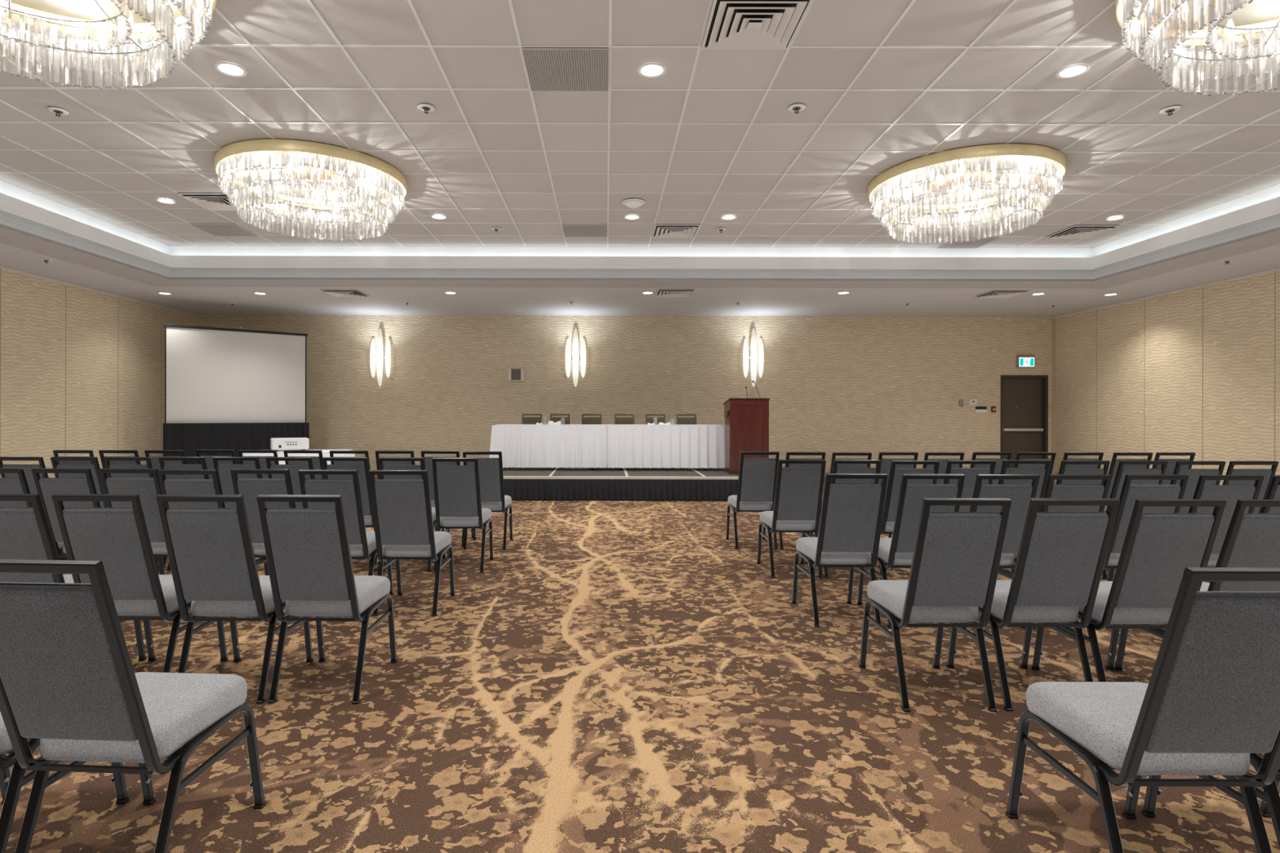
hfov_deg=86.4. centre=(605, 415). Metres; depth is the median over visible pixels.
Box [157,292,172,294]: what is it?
recessed light
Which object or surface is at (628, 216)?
recessed light
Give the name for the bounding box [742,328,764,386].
wall sconce
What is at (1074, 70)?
recessed light
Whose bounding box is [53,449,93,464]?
banquet chair
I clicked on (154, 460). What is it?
banquet chair
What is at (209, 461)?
banquet chair
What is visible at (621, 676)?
floor
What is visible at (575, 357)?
wall sconce
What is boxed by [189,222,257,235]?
ceiling vent
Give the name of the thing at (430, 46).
grid
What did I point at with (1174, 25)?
crystal chandelier
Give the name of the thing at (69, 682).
banquet chair
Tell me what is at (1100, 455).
banquet chair
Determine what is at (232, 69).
recessed light
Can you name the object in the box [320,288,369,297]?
ceiling vent
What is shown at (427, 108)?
sprinkler
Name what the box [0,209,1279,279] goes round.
trim
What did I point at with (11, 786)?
banquet chair
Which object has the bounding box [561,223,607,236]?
ceiling vent
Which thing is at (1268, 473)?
banquet chair
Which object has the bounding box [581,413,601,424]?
banquet chair
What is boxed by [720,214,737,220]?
recessed light
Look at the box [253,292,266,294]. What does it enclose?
recessed light
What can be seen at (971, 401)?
thermostat
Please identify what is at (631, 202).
ceiling speaker
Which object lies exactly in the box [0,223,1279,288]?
trim
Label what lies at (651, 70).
recessed light
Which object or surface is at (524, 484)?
stage platform
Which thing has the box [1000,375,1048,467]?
door
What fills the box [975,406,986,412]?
notice
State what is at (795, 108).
sprinkler
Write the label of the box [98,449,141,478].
banquet chair
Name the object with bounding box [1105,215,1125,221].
recessed light
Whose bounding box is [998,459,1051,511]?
banquet chair
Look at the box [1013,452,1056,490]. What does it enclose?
banquet chair
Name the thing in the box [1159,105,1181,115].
sprinkler
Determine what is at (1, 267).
trim
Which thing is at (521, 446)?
tablecloth
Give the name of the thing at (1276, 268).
trim
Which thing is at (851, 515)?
banquet chair
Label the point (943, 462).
banquet chair
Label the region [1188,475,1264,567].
banquet chair
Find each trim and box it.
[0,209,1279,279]
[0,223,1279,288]
[0,265,201,316]
[0,268,161,477]
[1052,316,1055,474]
[1053,266,1279,318]
[1096,271,1275,468]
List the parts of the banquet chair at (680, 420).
backrest, frame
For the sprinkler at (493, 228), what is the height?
0.045 m
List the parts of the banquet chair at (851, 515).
leg, leg, seat frame, seat, frame, leg, backrest, leg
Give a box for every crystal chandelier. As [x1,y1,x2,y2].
[0,0,216,89]
[214,138,407,241]
[868,143,1066,244]
[1115,0,1279,96]
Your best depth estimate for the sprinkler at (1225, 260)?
8.84 m
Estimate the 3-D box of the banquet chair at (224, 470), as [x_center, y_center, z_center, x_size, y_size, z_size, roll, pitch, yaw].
[-2.885,0.785,5.620,0.398,0.917,0.654,0,0,0]
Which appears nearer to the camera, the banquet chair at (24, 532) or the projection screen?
the banquet chair at (24, 532)
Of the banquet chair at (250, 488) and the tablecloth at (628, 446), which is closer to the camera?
the banquet chair at (250, 488)
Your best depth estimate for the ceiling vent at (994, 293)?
11.17 m
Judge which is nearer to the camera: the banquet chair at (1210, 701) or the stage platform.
the banquet chair at (1210, 701)
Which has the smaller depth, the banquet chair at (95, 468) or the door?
the banquet chair at (95, 468)
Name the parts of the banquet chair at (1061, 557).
leg, leg, seat frame, leg, seat, frame, backrest, leg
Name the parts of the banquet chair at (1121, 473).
leg, frame, backrest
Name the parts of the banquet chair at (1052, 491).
seat, frame, backrest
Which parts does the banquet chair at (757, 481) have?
leg, leg, seat, frame, backrest, leg, leg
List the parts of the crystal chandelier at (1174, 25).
bulb, bulb, bulb, bulb, bulb, bulb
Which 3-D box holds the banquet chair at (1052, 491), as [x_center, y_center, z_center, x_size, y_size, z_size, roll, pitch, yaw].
[2.701,0.797,4.186,0.398,0.917,0.654,0,0,0]
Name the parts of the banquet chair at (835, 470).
leg, backrest, frame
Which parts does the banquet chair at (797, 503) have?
leg, leg, seat frame, seat, frame, backrest, leg, leg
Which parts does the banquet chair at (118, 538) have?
backrest, frame, leg, seat, seat frame, leg, leg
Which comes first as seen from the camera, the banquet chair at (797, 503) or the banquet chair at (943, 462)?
the banquet chair at (797, 503)
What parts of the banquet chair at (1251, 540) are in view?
leg, seat, frame, backrest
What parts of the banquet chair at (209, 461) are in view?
backrest, frame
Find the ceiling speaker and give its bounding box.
[622,198,644,208]
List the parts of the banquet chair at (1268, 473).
backrest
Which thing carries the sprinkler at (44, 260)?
attached to the ceiling at (201, 300)
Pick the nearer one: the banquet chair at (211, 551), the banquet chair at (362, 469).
the banquet chair at (211, 551)
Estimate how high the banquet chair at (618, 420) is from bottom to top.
0.917 m
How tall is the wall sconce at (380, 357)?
1.215 m
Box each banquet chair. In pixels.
[0,457,61,559]
[0,468,63,559]
[0,493,146,661]
[0,559,266,852]
[0,711,128,852]
[31,468,159,574]
[50,457,107,559]
[51,493,228,672]
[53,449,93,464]
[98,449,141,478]
[98,468,176,611]
[103,457,166,570]
[144,449,186,469]
[155,494,313,703]
[156,469,269,575]
[158,457,208,570]
[195,449,236,479]
[212,457,262,508]
[230,469,295,566]
[238,449,279,478]
[256,494,397,704]
[265,457,315,508]
[283,449,324,479]
[297,469,393,595]
[321,457,377,571]
[329,450,374,531]
[368,470,454,616]
[375,450,415,479]
[377,457,445,571]
[421,450,473,546]
[431,457,493,573]
[462,451,512,550]
[521,413,542,424]
[550,413,569,424]
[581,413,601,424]
[614,413,634,424]
[645,413,670,468]
[676,413,702,468]
[725,451,779,549]
[756,459,826,577]
[778,452,825,550]
[791,473,888,626]
[804,459,880,577]
[811,452,871,536]
[857,474,964,627]
[858,497,1012,711]
[878,452,918,537]
[879,460,939,580]
[922,452,964,484]
[943,460,995,511]
[946,497,1119,711]
[959,474,1039,628]
[969,452,1012,484]
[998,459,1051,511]
[998,474,1112,628]
[1005,567,1279,852]
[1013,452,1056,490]
[1031,498,1226,682]
[1056,460,1110,485]
[1062,452,1103,468]
[1102,460,1168,579]
[1102,474,1189,581]
[1103,452,1153,511]
[1113,499,1279,671]
[1141,753,1279,848]
[1151,452,1195,484]
[1169,461,1226,513]
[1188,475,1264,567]
[1222,461,1279,513]
[1260,475,1279,513]
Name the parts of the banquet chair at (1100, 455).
backrest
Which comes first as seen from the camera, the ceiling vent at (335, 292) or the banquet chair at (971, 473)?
the banquet chair at (971, 473)
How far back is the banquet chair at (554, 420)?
12.11 m
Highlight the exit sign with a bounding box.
[1016,355,1034,367]
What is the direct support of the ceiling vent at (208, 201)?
in the ceiling at (445, 22)
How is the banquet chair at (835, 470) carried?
on the floor
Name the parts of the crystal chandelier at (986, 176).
bulb, bulb, plate, bulb, bulb, bulb, bulb, bulb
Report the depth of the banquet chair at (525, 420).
12.10 m
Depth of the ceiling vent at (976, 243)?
9.79 m
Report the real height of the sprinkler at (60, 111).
0.045 m
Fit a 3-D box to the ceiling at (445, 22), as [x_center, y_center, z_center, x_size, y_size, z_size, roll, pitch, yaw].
[0.382,-2.557,4.350,14.387,0.094,12.200,0,0,0]
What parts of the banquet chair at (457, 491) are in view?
leg, backrest, frame, seat, leg, leg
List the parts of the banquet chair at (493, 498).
leg, leg, backrest, frame, seat, leg, leg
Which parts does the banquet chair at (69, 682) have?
leg, backrest, frame, seat, leg, leg, seat frame, leg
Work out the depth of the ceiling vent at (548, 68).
4.89 m
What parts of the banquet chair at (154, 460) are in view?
backrest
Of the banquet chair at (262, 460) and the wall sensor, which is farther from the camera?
the wall sensor
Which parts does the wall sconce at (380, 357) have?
lamp shade, lamp shade, lamp shade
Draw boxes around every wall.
[0,267,199,477]
[200,315,1052,474]
[1055,270,1279,484]
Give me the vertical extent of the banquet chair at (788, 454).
0.917 m
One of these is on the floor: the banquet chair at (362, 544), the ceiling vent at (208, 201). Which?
the banquet chair at (362, 544)
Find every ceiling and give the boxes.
[0,0,1279,248]
[0,242,1279,316]
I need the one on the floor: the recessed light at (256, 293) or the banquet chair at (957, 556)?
the banquet chair at (957, 556)
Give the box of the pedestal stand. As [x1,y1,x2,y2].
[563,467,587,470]
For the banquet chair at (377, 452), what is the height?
0.917 m
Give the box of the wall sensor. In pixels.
[959,400,963,406]
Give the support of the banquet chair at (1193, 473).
on the floor
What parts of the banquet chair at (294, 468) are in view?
frame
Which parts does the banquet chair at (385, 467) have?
frame, backrest, leg, seat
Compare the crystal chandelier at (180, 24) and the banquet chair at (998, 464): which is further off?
the banquet chair at (998, 464)
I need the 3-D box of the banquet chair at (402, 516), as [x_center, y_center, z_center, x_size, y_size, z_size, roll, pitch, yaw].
[-1.242,0.789,4.398,0.398,0.917,0.654,0,0,0]
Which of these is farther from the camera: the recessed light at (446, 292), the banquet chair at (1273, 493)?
the recessed light at (446, 292)
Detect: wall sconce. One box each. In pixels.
[369,328,390,387]
[565,328,586,386]
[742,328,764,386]
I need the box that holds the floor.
[0,475,1279,852]
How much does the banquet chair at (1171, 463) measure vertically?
0.917 m
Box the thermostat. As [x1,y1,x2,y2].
[967,397,977,405]
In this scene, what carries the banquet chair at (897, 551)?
on the floor
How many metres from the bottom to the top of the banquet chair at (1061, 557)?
0.917 m
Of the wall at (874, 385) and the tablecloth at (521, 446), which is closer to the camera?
the tablecloth at (521, 446)
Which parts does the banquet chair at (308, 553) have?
leg, backrest, frame, leg, seat, seat frame, leg, leg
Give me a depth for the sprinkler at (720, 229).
9.12 m
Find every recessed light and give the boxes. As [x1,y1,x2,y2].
[155,198,176,204]
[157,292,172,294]
[214,62,247,77]
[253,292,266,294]
[430,213,447,219]
[444,291,457,294]
[623,214,639,219]
[637,62,666,78]
[641,291,653,294]
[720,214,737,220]
[836,291,849,294]
[1031,293,1045,295]
[1055,63,1090,79]
[1102,293,1118,296]
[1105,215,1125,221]
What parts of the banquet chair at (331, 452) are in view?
backrest, frame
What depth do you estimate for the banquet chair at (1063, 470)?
5.10 m
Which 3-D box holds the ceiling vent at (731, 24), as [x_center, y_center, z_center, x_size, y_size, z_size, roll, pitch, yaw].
[0.946,-2.482,4.320,0.592,0.034,0.592,0,0,0]
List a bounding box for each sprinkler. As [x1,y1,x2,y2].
[39,258,53,262]
[47,106,68,116]
[417,103,435,113]
[491,226,501,231]
[715,227,726,232]
[787,103,805,113]
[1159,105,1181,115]
[1220,259,1234,264]
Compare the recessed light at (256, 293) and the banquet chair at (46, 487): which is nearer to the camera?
the banquet chair at (46, 487)
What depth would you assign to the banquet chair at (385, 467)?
5.31 m
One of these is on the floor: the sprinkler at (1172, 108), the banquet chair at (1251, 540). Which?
the banquet chair at (1251, 540)
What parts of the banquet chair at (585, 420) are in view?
backrest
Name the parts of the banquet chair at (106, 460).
frame, backrest, leg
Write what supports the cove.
attached to the ceiling at (445, 22)
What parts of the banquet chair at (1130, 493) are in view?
leg, seat, backrest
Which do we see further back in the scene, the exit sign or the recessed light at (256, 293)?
the exit sign
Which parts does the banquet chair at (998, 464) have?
backrest, frame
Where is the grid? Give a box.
[0,0,1279,248]
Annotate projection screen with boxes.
[163,324,309,464]
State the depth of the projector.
9.31 m
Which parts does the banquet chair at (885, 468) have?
backrest, frame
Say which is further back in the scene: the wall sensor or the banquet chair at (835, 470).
the wall sensor
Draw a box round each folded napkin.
[547,420,560,424]
[658,422,671,425]
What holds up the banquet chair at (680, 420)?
on the stage platform
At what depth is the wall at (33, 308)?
10.74 m
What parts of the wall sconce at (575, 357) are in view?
lamp shade, lamp shade, lamp shade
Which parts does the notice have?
plate, plate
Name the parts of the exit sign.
panel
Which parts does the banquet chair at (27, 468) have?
backrest, frame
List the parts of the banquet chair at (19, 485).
backrest, frame, seat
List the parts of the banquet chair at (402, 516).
leg, leg, backrest, frame, seat, seat frame, leg, leg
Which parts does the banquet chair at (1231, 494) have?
seat, backrest, frame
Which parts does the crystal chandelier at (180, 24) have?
bulb, bulb, bulb, bulb, bulb, bulb, bulb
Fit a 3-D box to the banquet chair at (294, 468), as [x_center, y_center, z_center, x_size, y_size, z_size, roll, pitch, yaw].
[-2.471,0.786,5.613,0.398,0.917,0.654,0,0,-1]
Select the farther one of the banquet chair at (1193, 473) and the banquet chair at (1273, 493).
the banquet chair at (1193, 473)
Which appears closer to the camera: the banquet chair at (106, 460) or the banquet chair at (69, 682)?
the banquet chair at (69, 682)
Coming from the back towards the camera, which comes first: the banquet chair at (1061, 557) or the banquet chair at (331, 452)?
the banquet chair at (331, 452)
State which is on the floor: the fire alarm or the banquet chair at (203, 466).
the banquet chair at (203, 466)
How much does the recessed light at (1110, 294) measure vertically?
0.010 m
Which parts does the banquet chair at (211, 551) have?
leg, backrest, frame, leg, seat, seat frame, leg, leg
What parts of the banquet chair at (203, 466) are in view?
frame, backrest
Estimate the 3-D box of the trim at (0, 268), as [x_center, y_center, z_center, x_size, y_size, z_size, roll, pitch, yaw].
[-8.317,-0.392,4.265,0.004,3.250,16.960,0,0,0]
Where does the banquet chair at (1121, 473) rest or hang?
on the floor
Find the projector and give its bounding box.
[270,437,309,451]
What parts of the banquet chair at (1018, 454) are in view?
backrest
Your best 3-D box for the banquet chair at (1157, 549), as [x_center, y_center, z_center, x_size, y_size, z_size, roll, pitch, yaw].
[2.305,0.796,3.042,0.398,0.917,0.654,0,0,0]
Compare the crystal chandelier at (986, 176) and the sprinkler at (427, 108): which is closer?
the sprinkler at (427, 108)
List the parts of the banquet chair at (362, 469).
frame, backrest, seat, leg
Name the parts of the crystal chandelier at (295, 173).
bulb, bulb, bulb, bulb, plate, bulb, bulb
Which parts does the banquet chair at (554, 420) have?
backrest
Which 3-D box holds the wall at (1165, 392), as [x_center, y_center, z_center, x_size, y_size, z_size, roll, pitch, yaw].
[9.251,-0.381,4.470,0.100,3.300,18.940,0,0,0]
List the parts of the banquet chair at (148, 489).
frame, backrest, seat, leg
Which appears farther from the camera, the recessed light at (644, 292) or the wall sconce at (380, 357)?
the wall sconce at (380, 357)
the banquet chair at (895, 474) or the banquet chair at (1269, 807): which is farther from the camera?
the banquet chair at (895, 474)
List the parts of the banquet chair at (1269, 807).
leg, leg, frame, leg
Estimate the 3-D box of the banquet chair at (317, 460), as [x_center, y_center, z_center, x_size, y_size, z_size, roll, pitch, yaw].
[-2.812,0.785,6.639,0.398,0.917,0.654,0,0,1]
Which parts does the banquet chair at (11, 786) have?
leg, seat, leg, frame, leg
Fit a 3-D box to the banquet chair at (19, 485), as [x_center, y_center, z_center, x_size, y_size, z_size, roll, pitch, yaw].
[-3.724,0.783,4.459,0.398,0.917,0.654,0,0,1]
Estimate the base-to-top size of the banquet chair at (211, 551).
0.917 m
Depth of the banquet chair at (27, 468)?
5.27 m
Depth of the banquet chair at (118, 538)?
2.90 m
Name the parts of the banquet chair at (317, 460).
backrest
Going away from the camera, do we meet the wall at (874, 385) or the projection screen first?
the projection screen
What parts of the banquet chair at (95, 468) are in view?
frame, backrest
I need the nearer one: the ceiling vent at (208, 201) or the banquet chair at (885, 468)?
the banquet chair at (885, 468)
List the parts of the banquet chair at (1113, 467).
backrest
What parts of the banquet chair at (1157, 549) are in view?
leg, leg, leg, seat frame, seat, frame, backrest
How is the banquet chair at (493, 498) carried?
on the floor
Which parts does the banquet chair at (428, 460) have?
seat, backrest, frame, leg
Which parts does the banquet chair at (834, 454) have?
frame, backrest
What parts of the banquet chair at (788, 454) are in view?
leg, backrest, frame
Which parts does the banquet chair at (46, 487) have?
seat, frame, backrest, leg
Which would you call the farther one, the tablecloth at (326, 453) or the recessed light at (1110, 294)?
the recessed light at (1110, 294)
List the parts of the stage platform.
deck panel, edge trim, edge trim, deck panel, deck panel, edge trim, edge trim, deck panel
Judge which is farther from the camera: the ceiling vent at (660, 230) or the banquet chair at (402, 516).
the ceiling vent at (660, 230)
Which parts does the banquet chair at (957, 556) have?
leg, leg, seat frame, seat, leg, frame, backrest, leg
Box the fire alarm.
[991,406,995,412]
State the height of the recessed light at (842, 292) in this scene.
0.010 m
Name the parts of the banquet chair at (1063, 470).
backrest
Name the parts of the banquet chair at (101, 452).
backrest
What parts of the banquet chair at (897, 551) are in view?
leg, leg, seat frame, seat, frame, backrest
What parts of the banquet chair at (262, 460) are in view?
backrest, frame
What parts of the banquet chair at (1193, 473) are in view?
backrest, frame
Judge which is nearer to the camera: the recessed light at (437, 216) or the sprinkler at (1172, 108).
the sprinkler at (1172, 108)
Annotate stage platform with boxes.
[502,467,738,501]
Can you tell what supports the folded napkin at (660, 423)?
on the tablecloth at (628, 446)
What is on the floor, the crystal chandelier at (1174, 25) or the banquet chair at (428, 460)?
the banquet chair at (428, 460)
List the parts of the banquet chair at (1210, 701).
leg, seat frame, leg, leg, seat, frame, backrest, leg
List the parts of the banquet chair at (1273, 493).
backrest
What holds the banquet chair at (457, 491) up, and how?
on the floor
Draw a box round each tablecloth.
[242,449,355,464]
[488,424,606,468]
[606,424,724,468]
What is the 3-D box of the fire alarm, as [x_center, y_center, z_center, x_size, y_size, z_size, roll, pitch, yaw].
[7.941,-0.117,13.910,0.086,0.122,0.060,0,0,0]
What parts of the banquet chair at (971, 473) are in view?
backrest, frame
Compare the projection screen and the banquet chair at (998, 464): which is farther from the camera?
the projection screen
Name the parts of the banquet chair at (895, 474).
seat, frame, backrest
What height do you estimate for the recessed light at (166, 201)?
0.010 m
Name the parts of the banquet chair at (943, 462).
backrest, frame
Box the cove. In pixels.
[0,180,1279,269]
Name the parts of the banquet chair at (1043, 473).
backrest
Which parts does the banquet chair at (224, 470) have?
backrest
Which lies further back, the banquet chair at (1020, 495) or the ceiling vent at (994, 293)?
the ceiling vent at (994, 293)
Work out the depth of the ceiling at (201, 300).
11.84 m
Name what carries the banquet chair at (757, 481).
on the floor
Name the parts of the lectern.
panel, panel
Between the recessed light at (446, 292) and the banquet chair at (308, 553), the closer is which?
the banquet chair at (308, 553)
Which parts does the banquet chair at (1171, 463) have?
backrest, frame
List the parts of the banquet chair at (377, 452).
backrest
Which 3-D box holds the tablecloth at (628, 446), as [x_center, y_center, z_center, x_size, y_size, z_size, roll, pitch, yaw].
[1.016,0.509,11.191,1.985,0.695,0.551,0,0,0]
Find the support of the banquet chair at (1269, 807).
on the floor
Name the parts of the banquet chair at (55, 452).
backrest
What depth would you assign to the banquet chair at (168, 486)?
4.09 m
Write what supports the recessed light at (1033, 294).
in the ceiling at (201, 300)
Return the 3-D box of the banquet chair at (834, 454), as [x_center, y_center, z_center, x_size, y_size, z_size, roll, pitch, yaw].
[2.232,0.796,6.471,0.398,0.917,0.654,0,0,0]
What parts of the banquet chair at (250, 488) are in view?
seat, backrest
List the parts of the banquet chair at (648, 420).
frame, backrest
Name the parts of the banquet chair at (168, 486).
frame, backrest, leg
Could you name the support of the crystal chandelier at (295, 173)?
hanging from the ceiling at (445, 22)
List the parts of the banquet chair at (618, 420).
backrest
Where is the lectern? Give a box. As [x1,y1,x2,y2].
[723,398,769,474]
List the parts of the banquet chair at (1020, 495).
backrest, frame, seat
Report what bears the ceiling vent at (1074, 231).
in the ceiling at (445, 22)
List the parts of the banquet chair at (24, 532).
backrest, frame, seat, leg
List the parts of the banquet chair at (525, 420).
backrest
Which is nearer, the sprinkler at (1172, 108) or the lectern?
the sprinkler at (1172, 108)
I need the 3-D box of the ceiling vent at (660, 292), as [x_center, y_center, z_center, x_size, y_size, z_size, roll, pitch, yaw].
[1.143,-2.011,11.215,0.592,0.034,0.592,0,0,0]
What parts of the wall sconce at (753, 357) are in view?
lamp shade, lamp shade, lamp shade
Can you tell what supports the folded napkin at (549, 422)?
on the tablecloth at (521, 446)
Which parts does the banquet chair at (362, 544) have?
backrest, frame, seat, leg, leg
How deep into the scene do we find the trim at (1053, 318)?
13.91 m
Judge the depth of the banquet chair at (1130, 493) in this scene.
3.91 m
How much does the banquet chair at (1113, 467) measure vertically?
0.917 m
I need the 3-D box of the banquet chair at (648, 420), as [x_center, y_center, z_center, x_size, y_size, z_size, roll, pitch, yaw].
[0.898,0.440,11.844,0.398,0.917,0.654,0,0,-1]
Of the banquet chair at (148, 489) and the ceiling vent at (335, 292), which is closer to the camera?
the banquet chair at (148, 489)
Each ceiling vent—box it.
[177,192,254,210]
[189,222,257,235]
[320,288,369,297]
[521,47,608,91]
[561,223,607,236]
[652,224,700,237]
[655,288,695,297]
[701,0,813,48]
[937,236,999,248]
[973,289,1030,297]
[1045,225,1119,238]
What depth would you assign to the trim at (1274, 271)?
10.48 m

